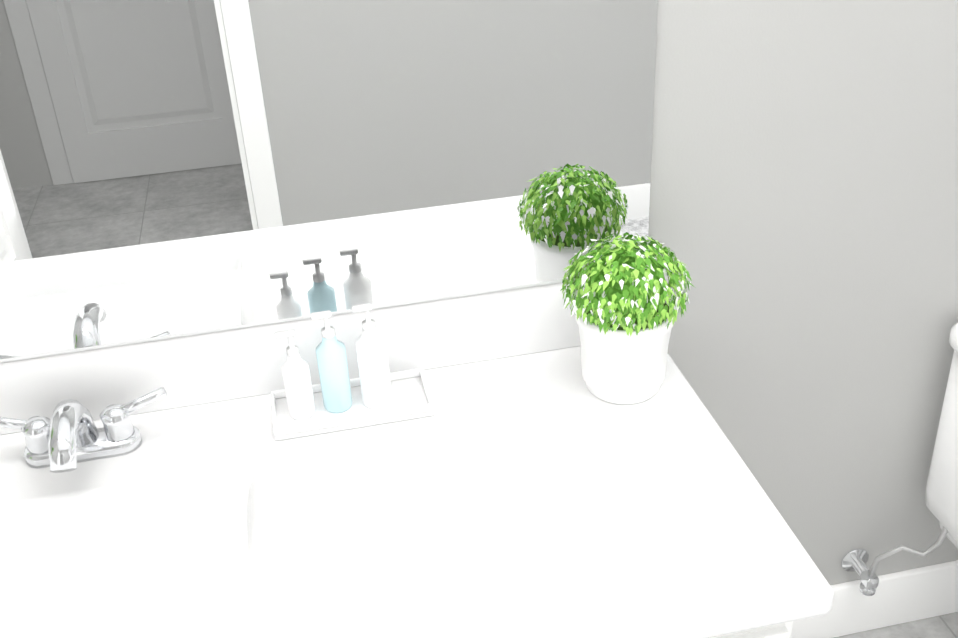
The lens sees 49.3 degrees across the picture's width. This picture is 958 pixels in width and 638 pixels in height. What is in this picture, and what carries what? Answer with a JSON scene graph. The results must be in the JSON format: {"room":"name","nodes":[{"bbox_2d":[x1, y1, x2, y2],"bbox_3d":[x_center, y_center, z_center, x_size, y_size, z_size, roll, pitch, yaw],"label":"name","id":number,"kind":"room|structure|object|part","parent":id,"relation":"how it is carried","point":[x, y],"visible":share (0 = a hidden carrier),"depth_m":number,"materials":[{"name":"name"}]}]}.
{"room":"bathroom","nodes":[
{"label":"bathroom","id":0,"kind":"room"},
{"bbox_2d":[648,0,957,584],"bbox_3d":[-0.205,-0.643,1.338,3.201,3.320,0.120,-8,31,-9],"label":"wall","id":1,"kind":"structure","parent":0,"point":[803,216],"depth_m":1.75,"materials":[{"name":"grey paint"}]},
{"bbox_2d":[0,0,657,362],"bbox_3d":[-0.692,-0.454,1.253,1.921,1.189,0.005,-8,31,-9],"label":"mirror","id":2,"kind":"object","parent":1,"relation":"attached to","point":[169,169],"visible":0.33,"depth_m":1.49,"materials":[{"name":"clear glass"}]},
{"bbox_2d":[791,560,957,637],"bbox_3d":[0.910,0.652,2.166,1.134,0.150,0.210,-8,31,-9],"label":"baseboard","id":3,"kind":"structure","parent":1,"relation":"attached to","point":[905,596],"depth_m":2.24,"materials":[{"name":"white"}]},
{"bbox_2d":[834,612,957,637],"bbox_3d":[0.697,1.559,0.850,4.179,0.050,3.480,-8,31,-9],"label":"floor","id":4,"kind":"structure","parent":0,"point":[944,626],"depth_m":2.27,"materials":[{"name":"tile"}]},
{"bbox_2d":[0,283,833,637],"bbox_3d":[-0.570,0.625,1.539,1.943,0.966,0.628,-8,31,-9],"label":"bathroom vanity","id":5,"kind":"object","parent":4,"relation":"on","point":[522,483],"visible":0.94,"depth_m":1.44,"materials":[{"name":"white stone"}]},
{"bbox_2d":[0,386,166,472],"bbox_3d":[-0.576,0.174,1.474,0.265,0.108,0.162,-8,31,-9],"label":"faucet","id":6,"kind":"object","parent":5,"relation":"on","point":[71,441],"depth_m":1.52,"materials":[{"name":"silver metal"}]},
{"bbox_2d":[270,303,433,440],"bbox_3d":[-0.199,0.061,1.561,0.240,0.180,0.105,-8,31,-9],"label":"soap tray","id":7,"kind":"object","parent":5,"relation":"on","point":[377,392],"visible":1,"depth_m":1.56,"materials":[{"name":"white ceramic"}]},
{"bbox_2d":[281,351,315,420],"bbox_3d":[-0.271,0.098,1.561,0.040,0.107,0.039,-8,31,-9],"label":"bottle","id":8,"kind":"object","parent":7,"relation":"on","point":[300,405],"depth_m":1.55,"materials":[{"name":"white"}]},
{"bbox_2d":[315,332,352,413],"bbox_3d":[-0.218,0.079,1.569,0.044,0.127,0.043,-8,31,-9],"label":"bottle","id":9,"kind":"object","parent":7,"relation":"on","point":[336,397],"depth_m":1.56,"materials":[{"name":"teal"}]},
{"bbox_2d":[355,324,392,409],"bbox_3d":[-0.159,0.070,1.573,0.046,0.132,0.045,-8,31,-9],"label":"bottle","id":10,"kind":"object","parent":7,"relation":"on","point":[376,393],"depth_m":1.56,"materials":[{"name":"white"}]},
{"bbox_2d":[560,232,695,403],"bbox_3d":[0.217,-0.006,1.570,0.195,0.250,0.194,-8,31,-9],"label":"plant","id":11,"kind":"object","parent":5,"relation":"on","point":[624,304],"visible":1,"depth_m":1.51,"materials":[{"name":"green plant"}]},
{"bbox_3d":[0.222,0.042,1.597,0.148,0.140,0.148,-8,31,-9],"label":"pot","id":12,"kind":"part","parent":11,"relation":"part of","materials":[{"name":"white ceramic"}]},
{"bbox_2d":[841,322,957,595],"bbox_3d":[1.162,0.519,1.732,0.662,0.798,0.918,-8,31,-9],"label":"toilet","id":13,"kind":"object","parent":4,"relation":"on","point":[941,498],"visible":1,"depth_m":1.95,"materials":[{"name":"white ceramic"}]},
{"bbox_3d":[1.038,0.209,1.908,0.378,0.420,0.230,-8,31,-9],"label":"tank","id":14,"kind":"part","parent":13,"relation":"part of","materials":[{"name":"white ceramic"}]}
]}

